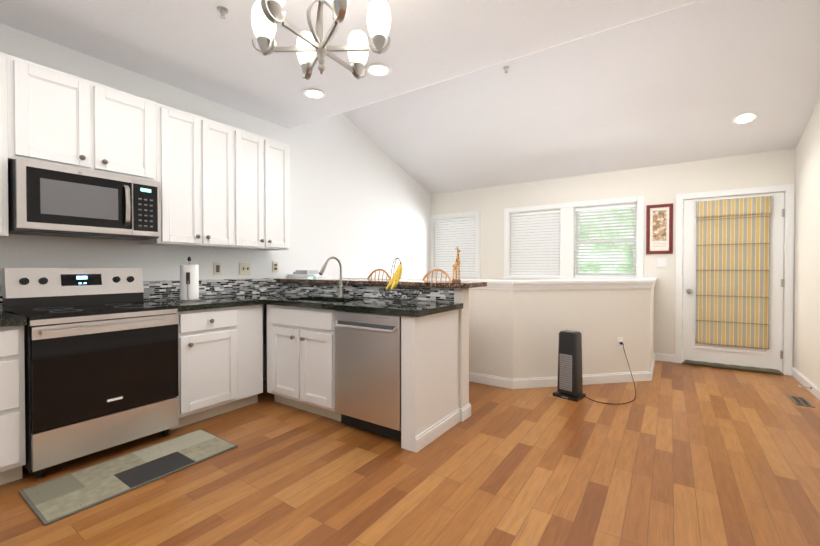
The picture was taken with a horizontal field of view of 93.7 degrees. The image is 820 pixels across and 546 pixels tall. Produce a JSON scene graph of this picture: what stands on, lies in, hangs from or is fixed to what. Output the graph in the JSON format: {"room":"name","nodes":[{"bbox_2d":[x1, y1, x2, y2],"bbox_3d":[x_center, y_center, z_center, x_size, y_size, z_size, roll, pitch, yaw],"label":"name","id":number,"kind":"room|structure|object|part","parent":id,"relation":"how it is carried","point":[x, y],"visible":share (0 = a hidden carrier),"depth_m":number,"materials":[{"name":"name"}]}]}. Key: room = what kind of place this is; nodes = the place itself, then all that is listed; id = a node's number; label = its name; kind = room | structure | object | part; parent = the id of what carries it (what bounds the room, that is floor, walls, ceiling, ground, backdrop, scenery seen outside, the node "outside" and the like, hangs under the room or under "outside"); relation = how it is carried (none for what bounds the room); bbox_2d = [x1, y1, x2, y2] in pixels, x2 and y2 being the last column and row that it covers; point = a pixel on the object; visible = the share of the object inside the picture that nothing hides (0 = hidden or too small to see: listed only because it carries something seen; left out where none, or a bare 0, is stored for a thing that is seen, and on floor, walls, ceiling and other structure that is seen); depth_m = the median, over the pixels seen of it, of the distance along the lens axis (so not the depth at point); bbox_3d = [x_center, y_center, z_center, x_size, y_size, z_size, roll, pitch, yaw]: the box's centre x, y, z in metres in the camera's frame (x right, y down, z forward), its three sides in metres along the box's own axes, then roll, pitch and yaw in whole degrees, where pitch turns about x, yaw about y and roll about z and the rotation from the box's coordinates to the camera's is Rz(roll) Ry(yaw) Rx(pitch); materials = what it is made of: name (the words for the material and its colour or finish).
{"room":"kitchen","nodes":[
{"label":"kitchen","id":0,"kind":"room"},
{"bbox_2d":[0,23,430,380],"bbox_3d":[-2.218,-0.655,3.143,0.140,3.600,9.290,0,1,34],"label":"wall","id":1,"kind":"structure","parent":0,"point":[359,203],"depth_m":4.44,"materials":[{"name":"white paint"}]},
{"bbox_2d":[0,52,11,237],"bbox_3d":[-2.695,-0.743,1.996,0.345,1.060,0.798,0,1,34],"label":"upper cabinet","id":2,"kind":"object","parent":1,"relation":"attached to","point":[5,59],"depth_m":2.23,"materials":[{"name":"white wood"}]},
{"bbox_2d":[12,56,159,181],"bbox_3d":[-2.252,-0.978,2.649,0.345,0.605,0.784,0,1,34],"label":"upper cabinet","id":3,"kind":"object","parent":1,"relation":"attached to","point":[59,118],"depth_m":2.50,"materials":[{"name":"white wood"}]},
{"bbox_2d":[8,158,159,239],"bbox_3d":[-2.209,-0.459,2.631,0.445,0.417,0.752,0,1,34],"label":"over-the-range microwave","id":4,"kind":"object","parent":3,"relation":"attached to","point":[46,199],"visible":1,"depth_m":2.46,"materials":[{"name":"grey metal"}]},
{"bbox_2d":[0,278,279,309],"bbox_3d":[-2.542,0.154,2.537,0.008,0.162,4.009,0,1,34],"label":"tile backsplash","id":5,"kind":"structure","parent":1,"relation":"attached to","point":[160,290],"depth_m":3.59,"materials":[{"name":"multicoloured tile"}]},
{"bbox_2d":[139,104,243,248],"bbox_3d":[-1.842,-0.757,3.256,0.345,1.060,0.678,0,1,34],"label":"upper cabinet","id":6,"kind":"object","parent":1,"relation":"attached to","point":[223,186],"depth_m":3.15,"materials":[{"name":"white wood"}]},
{"bbox_2d":[214,262,220,274],"bbox_3d":[-1.810,-0.041,3.616,0.009,0.118,0.072,0,1,34],"label":"outlet","id":7,"kind":"object","parent":1,"relation":"attached to","point":[217,265],"depth_m":3.61,"materials":[{"name":"beige plastic"}]},
{"bbox_2d":[240,263,250,274],"bbox_3d":[-1.646,-0.043,3.849,0.016,0.118,0.118,0,1,34],"label":"outlet","id":8,"kind":"object","parent":1,"relation":"attached to","point":[245,268],"depth_m":3.85,"materials":[{"name":"beige plastic"}]},
{"bbox_2d":[228,131,289,250],"bbox_3d":[-1.535,-0.762,3.708,0.345,1.060,0.665,0,1,34],"label":"upper cabinet","id":9,"kind":"object","parent":1,"relation":"attached to","point":[266,161],"depth_m":3.65,"materials":[{"name":"white wood"}]},
{"bbox_2d":[272,261,277,271],"bbox_3d":[-1.451,-0.066,4.145,0.008,0.118,0.072,0,1,34],"label":"outlet","id":10,"kind":"object","parent":1,"relation":"attached to","point":[274,263],"depth_m":4.14,"materials":[{"name":"beige plastic"}]},
{"bbox_2d":[280,282,468,407],"bbox_3d":[-0.475,0.624,3.643,2.200,1.030,0.130,0,1,34],"label":"wall","id":11,"kind":"structure","parent":0,"point":[461,295],"depth_m":3.00,"materials":[{"name":"beige paint"}]},
{"bbox_2d":[280,283,453,302],"bbox_3d":[-0.528,0.143,3.589,2.103,0.162,0.007,0,1,34],"label":"tile backsplash","id":12,"kind":"structure","parent":11,"relation":"attached to","point":[436,294],"depth_m":3.49,"materials":[{"name":"multicoloured tile"}]},
{"bbox_2d":[277,279,486,287],"bbox_3d":[-0.397,0.088,3.678,2.258,0.038,0.375,0,1,34],"label":"bar","id":13,"kind":"object","parent":11,"relation":"on","point":[442,284],"visible":0.92,"depth_m":3.32,"materials":[{"name":"brown stone"}]},
{"bbox_2d":[286,270,331,278],"bbox_3d":[-1.085,0.017,4.126,0.480,0.092,0.228,0,1,34],"label":"boxes","id":14,"kind":"object","parent":13,"relation":"on","point":[305,274],"visible":0.98,"depth_m":4.05,"materials":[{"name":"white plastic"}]},
{"bbox_2d":[452,248,460,281],"bbox_3d":[0.380,-0.070,3.146,0.079,0.289,0.076,0,1,34],"label":"giraffe figurine","id":15,"kind":"object","parent":13,"relation":"on","point":[456,265],"visible":1,"depth_m":3.14,"materials":[{"name":"brown wood"}]},
{"bbox_2d":[415,403,470,452],"bbox_3d":[-0.634,1.092,3.385,2.200,0.100,0.776,0,1,34],"label":"baseboard","id":16,"kind":"structure","parent":11,"relation":"attached to","point":[426,437],"depth_m":2.73,"materials":[{"name":"white wood"}]},
{"bbox_2d":[0,360,819,545],"bbox_3d":[-0.231,1.199,1.817,4.940,0.080,9.290,0,1,34],"label":"floor","id":17,"kind":"structure","parent":0,"point":[675,454],"depth_m":2.15,"materials":[{"name":"brown wood"}]},
{"bbox_2d":[0,325,25,485],"bbox_3d":[-2.505,0.720,2.054,0.618,0.872,0.536,0,1,34],"label":"base cabinet","id":18,"kind":"object","parent":17,"relation":"on","point":[12,348],"depth_m":2.06,"materials":[{"name":"white wood"}]},
{"bbox_2d":[0,310,26,326],"bbox_3d":[-2.876,0.268,1.486,0.635,0.040,1.891,0,1,34],"label":"countertop","id":19,"kind":"structure","parent":18,"relation":"on","point":[6,319],"depth_m":2.07,"materials":[{"name":"black stone"}]},
{"bbox_2d":[2,268,178,477],"bbox_3d":[-2.080,0.559,2.555,0.702,1.185,0.758,0,1,34],"label":"range","id":20,"kind":"object","parent":17,"relation":"on","point":[101,358],"visible":0.98,"depth_m":2.40,"materials":[{"name":"silver metal"}]},
{"bbox_2d":[19,429,237,525],"bbox_3d":[-1.599,1.147,2.284,0.470,0.012,0.950,0,1,34],"label":"kitchen mat","id":21,"kind":"object","parent":17,"relation":"on","point":[56,499],"visible":1,"depth_m":2.17,"materials":[{"name":"grey fabric"}]},
{"bbox_2d":[169,306,239,429],"bbox_3d":[-1.790,0.709,3.108,0.618,0.872,0.463,0,1,34],"label":"base cabinet","id":22,"kind":"object","parent":17,"relation":"on","point":[220,360],"depth_m":2.94,"materials":[{"name":"white wood"}]},
{"bbox_2d":[144,296,263,311],"bbox_3d":[-1.718,0.249,3.194,0.635,0.040,0.701,0,1,34],"label":"countertop","id":23,"kind":"structure","parent":22,"relation":"on","point":[225,301],"depth_m":3.10,"materials":[{"name":"black stone"}]},
{"bbox_2d":[177,257,201,301],"bbox_3d":[-1.791,0.047,3.121,0.176,0.363,0.176,0,1,34],"label":"paper towel holder","id":24,"kind":"object","parent":23,"relation":"on","point":[189,282],"visible":1,"depth_m":3.07,"materials":[{"name":"silver metal"}]},
{"bbox_2d":[240,304,262,407],"bbox_3d":[-1.606,0.706,3.380,0.618,0.872,0.311,0,1,34],"label":"base cabinet","id":25,"kind":"object","parent":17,"relation":"on","point":[251,316],"depth_m":3.26,"materials":[{"name":"white wood"}]},
{"bbox_2d":[239,293,462,316],"bbox_3d":[-0.686,0.248,3.310,2.212,0.040,0.645,0,1,34],"label":"countertop","id":26,"kind":"structure","parent":25,"relation":"on","point":[413,308],"depth_m":2.92,"materials":[{"name":"black stone"}]},
{"bbox_2d":[319,256,348,296],"bbox_3d":[-0.685,0.037,3.460,0.111,0.375,0.299,0,1,34],"label":"gooseneck faucet","id":27,"kind":"object","parent":26,"relation":"on","point":[321,272],"visible":1,"depth_m":3.54,"materials":[{"name":"silver metal"}]},
{"bbox_2d":[378,257,421,302],"bbox_3d":[-0.078,0.054,2.974,0.336,0.351,0.336,0,1,34],"label":"wire fruit basket","id":28,"kind":"object","parent":26,"relation":"on","point":[403,299],"visible":0.96,"depth_m":2.96,"materials":[{"name":"black metal"}]},
{"bbox_2d":[385,262,401,289],"bbox_3d":[-0.126,0.024,2.971,0.112,0.219,0.106,0,1,34],"label":"bananas","id":29,"kind":"object","parent":28,"relation":"hanging from","point":[394,281],"visible":0.98,"depth_m":2.96,"materials":[{"name":"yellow food"}]},
{"bbox_2d":[267,304,334,419],"bbox_3d":[-0.737,0.706,3.355,0.846,0.872,0.620,0,1,34],"label":"base cabinet","id":30,"kind":"object","parent":17,"relation":"on","point":[301,358],"depth_m":3.08,"materials":[{"name":"white wood"}]},
{"bbox_2d":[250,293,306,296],"bbox_3d":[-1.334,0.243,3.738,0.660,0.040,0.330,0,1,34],"label":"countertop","id":31,"kind":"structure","parent":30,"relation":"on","point":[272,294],"depth_m":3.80,"materials":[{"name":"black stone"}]},
{"bbox_2d":[367,269,389,279],"bbox_3d":[-0.455,0.545,4.116,0.442,1.183,0.445,0,1,34],"label":"bar stool","id":32,"kind":"object","parent":17,"relation":"on","point":[370,275],"visible":0.19,"depth_m":4.27,"materials":[{"name":"brown wood"}]},
{"bbox_2d":[335,309,458,451],"bbox_3d":[-0.103,0.711,2.926,0.740,0.872,0.620,0,1,34],"label":"base cabinet","id":33,"kind":"object","parent":17,"relation":"on","point":[429,343],"depth_m":2.60,"materials":[{"name":"white wood"}]},
{"bbox_2d":[334,311,400,440],"bbox_3d":[-0.156,0.708,2.918,0.598,0.854,0.632,0,1,34],"label":"dishwasher","id":34,"kind":"object","parent":33,"relation":"in","point":[367,371],"visible":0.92,"depth_m":2.67,"materials":[{"name":"grey metal"}]},
{"bbox_2d":[422,269,450,280],"bbox_3d":[0.157,0.549,3.701,0.442,1.183,0.445,0,1,34],"label":"bar stool","id":35,"kind":"object","parent":17,"relation":"on","point":[437,270],"visible":0.12,"depth_m":3.86,"materials":[{"name":"brown wood"}]},
{"bbox_2d":[553,330,635,403],"bbox_3d":[1.809,0.836,3.706,0.645,0.604,0.884,0,1,34],"label":"heater","id":36,"kind":"object","parent":17,"relation":"on","point":[569,384],"visible":1,"depth_m":3.49,"materials":[{"name":"black plastic"}]},
{"bbox_2d":[682,360,783,374],"bbox_3d":[3.757,1.100,4.511,0.915,0.058,0.062,0,1,34],"label":"stopper","id":37,"kind":"object","parent":17,"relation":"on","point":[742,368],"visible":0.98,"depth_m":4.47,"materials":[{"name":"green"}]},
{"bbox_2d":[787,395,814,407],"bbox_3d":[3.474,1.139,3.418,0.115,0.005,0.300,0,1,34],"label":"floor vent","id":38,"kind":"object","parent":17,"relation":"in","point":[800,401],"visible":1,"depth_m":3.40,"materials":[{"name":"brown metal"}]},
{"bbox_2d":[0,0,819,193],"bbox_3d":[-0.231,-1.728,1.784,4.940,0.864,9.290,0,1,34],"label":"ceiling","id":39,"kind":"structure","parent":0,"point":[579,88],"depth_m":3.38,"materials":[{"name":"paint"}]},
{"bbox_2d":[217,6,227,18],"bbox_3d":[-1.128,-1.562,2.316,0.064,0.047,0.064,0,1,34],"label":"sprinkler","id":40,"kind":"object","parent":39,"relation":"attached to","point":[222,11],"visible":1,"depth_m":2.31,"materials":[{"name":"silver metal"}]},
{"bbox_2d":[303,88,325,98],"bbox_3d":[-0.851,-1.592,3.420,0.200,0.010,0.200,0,1,34],"label":"recessed light","id":41,"kind":"object","parent":39,"relation":"in","point":[312,93],"visible":1,"depth_m":3.41,"materials":[{"name":"white plastic"}]},
{"bbox_2d":[251,0,390,79],"bbox_3d":[-0.422,-1.263,1.828,0.603,0.633,0.663,0,1,34],"label":"chandelier","id":42,"kind":"object","parent":39,"relation":"hanging from","point":[311,48],"visible":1,"depth_m":1.81,"materials":[{"name":"silver metal"}]},
{"bbox_2d":[366,63,390,76],"bbox_3d":[-0.246,-1.588,3.010,0.200,0.010,0.200,0,1,34],"label":"recessed light","id":43,"kind":"object","parent":39,"relation":"in","point":[378,69],"visible":1,"depth_m":3.00,"materials":[{"name":"white plastic"}]},
{"bbox_2d":[503,66,509,72],"bbox_3d":[0.958,-2.016,3.820,0.064,0.047,0.064,0,1,34],"label":"sprinkler","id":44,"kind":"object","parent":39,"relation":"attached to","point":[505,68],"visible":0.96,"depth_m":3.81,"materials":[{"name":"silver metal"}]},
{"bbox_2d":[732,112,757,124],"bbox_3d":[3.415,-1.576,3.921,0.200,0.067,0.191,0,1,34],"label":"recessed light","id":45,"kind":"object","parent":39,"relation":"in","point":[744,118],"visible":1,"depth_m":3.92,"materials":[{"name":"white plastic"}]},
{"bbox_2d":[469,287,653,378],"bbox_3d":[1.145,0.609,4.997,3.358,1.030,2.189,0,1,34],"label":"wall","id":46,"kind":"structure","parent":0,"point":[513,334],"depth_m":3.91,"materials":[{"name":"beige paint"}]},
{"bbox_2d":[343,277,656,289],"bbox_3d":[1.149,0.107,4.967,3.393,0.095,2.224,0,1,34],"label":"trim","id":47,"kind":"structure","parent":46,"relation":"on","point":[643,283],"depth_m":3.88,"materials":[{"name":"white wood"}]},
{"bbox_2d":[469,353,654,388],"bbox_3d":[1.147,1.074,4.991,3.374,0.100,2.205,0,1,34],"label":"baseboard","id":48,"kind":"structure","parent":46,"relation":"attached to","point":[523,383],"depth_m":3.92,"materials":[{"name":"white wood"}]},
{"bbox_2d":[617,337,622,348],"bbox_3d":[2.178,0.725,3.985,0.072,0.116,0.008,0,1,-11],"label":"outlet","id":49,"kind":"object","parent":46,"relation":"attached to","point":[619,340],"visible":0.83,"depth_m":3.98,"materials":[{"name":"white plastic"}]},
{"bbox_2d":[431,148,795,366],"bbox_3d":[2.336,-0.682,5.583,4.660,3.600,0.140,0,1,34],"label":"wall","id":50,"kind":"structure","parent":0,"point":[660,184],"depth_m":4.97,"materials":[{"name":"beige paint"}]},
{"bbox_2d":[429,196,643,279],"bbox_3d":[1.726,-0.432,5.969,3.300,1.170,0.190,0,1,34],"label":"window","id":51,"kind":"structure","parent":50,"relation":"in","point":[567,252],"depth_m":5.54,"materials":[{"name":"white"}]},
{"bbox_2d":[434,217,474,275],"bbox_3d":[0.771,-0.449,6.610,0.784,0.978,0.066,0,1,34],"label":"window blinds","id":52,"kind":"object","parent":51,"relation":"attached to","point":[452,234],"visible":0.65,"depth_m":6.61,"materials":[{"name":"white plastic"}]},
{"bbox_2d":[510,210,559,275],"bbox_3d":[1.897,-0.440,5.847,0.744,0.978,0.066,0,1,34],"label":"window blinds","id":53,"kind":"object","parent":51,"relation":"attached to","point":[535,243],"visible":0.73,"depth_m":5.84,"materials":[{"name":"white plastic"}]},
{"bbox_2d":[575,203,635,276],"bbox_3d":[2.687,-0.434,5.311,0.754,0.978,0.066,0,1,34],"label":"window blinds","id":54,"kind":"object","parent":51,"relation":"attached to","point":[604,208],"visible":0.94,"depth_m":5.29,"materials":[{"name":"white plastic"}]},
{"bbox_3d":[2.723,-0.435,5.363,0.762,0.982,0.035,0,1,34],"label":"window sash","id":55,"kind":"part","parent":51,"relation":"part of","materials":[{"name":"white glass"}]},
{"bbox_2d":[646,203,672,253],"bbox_3d":[3.185,-0.560,4.908,0.285,0.630,0.022,0,1,34],"label":"framed picture","id":56,"kind":"object","parent":50,"relation":"attached to","point":[650,209],"depth_m":4.91,"materials":[{"name":"red wood"}]},
{"bbox_3d":[3.185,-0.560,4.908,0.149,0.474,0.002,0,1,34],"label":"framed print","id":57,"kind":"part","parent":56,"relation":"part of"},
{"bbox_2d":[657,258,666,266],"bbox_3d":[3.214,-0.135,4.901,0.115,0.120,0.010,0,1,34],"label":"light switch","id":58,"kind":"object","parent":50,"relation":"attached to","point":[661,262],"visible":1,"depth_m":4.90,"materials":[{"name":"white plastic"}]},
{"bbox_2d":[682,192,784,371],"bbox_3d":[3.773,0.107,4.523,0.914,2.020,0.116,0,1,34],"label":"back door","id":59,"kind":"structure","parent":50,"relation":"in","point":[771,357],"depth_m":4.49,"materials":[{"name":"white wood"}]},
{"bbox_2d":[695,196,771,348],"bbox_3d":[3.763,-0.003,4.500,0.681,1.725,0.043,0,1,34],"label":"window shade","id":60,"kind":"object","parent":59,"relation":"attached to","point":[732,269],"visible":0.96,"depth_m":4.49,"materials":[{"name":"fabric"}]},
{"bbox_2d":[675,184,793,375],"bbox_3d":[3.811,0.074,4.582,1.065,2.110,0.156,0,1,34],"label":"door frame","id":61,"kind":"structure","parent":50,"relation":"attached to","point":[788,191],"depth_m":4.28,"materials":[{"name":"white wood"}]},
{"bbox_2d":[793,98,819,387],"bbox_3d":[1.756,-0.626,0.450,0.140,3.600,9.290,0,1,34],"label":"wall","id":62,"kind":"structure","parent":0,"point":[806,358],"depth_m":3.81,"materials":[{"name":"beige paint"}]},
{"bbox_2d":[792,367,819,399],"bbox_3d":[1.652,1.124,0.455,0.016,0.100,9.150,0,1,34],"label":"baseboard","id":63,"kind":"structure","parent":62,"relation":"attached to","point":[801,378],"depth_m":3.77,"materials":[{"name":"white wood"}]},
{"label":"outside","id":64,"kind":"structure","parent":0,"visible":0},
{"bbox_2d":[460,201,683,328],"bbox_3d":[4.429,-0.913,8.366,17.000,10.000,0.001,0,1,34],"label":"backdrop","id":65,"kind":"structure","parent":64,"point":[606,246],"depth_m":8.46,"materials":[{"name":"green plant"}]}
]}

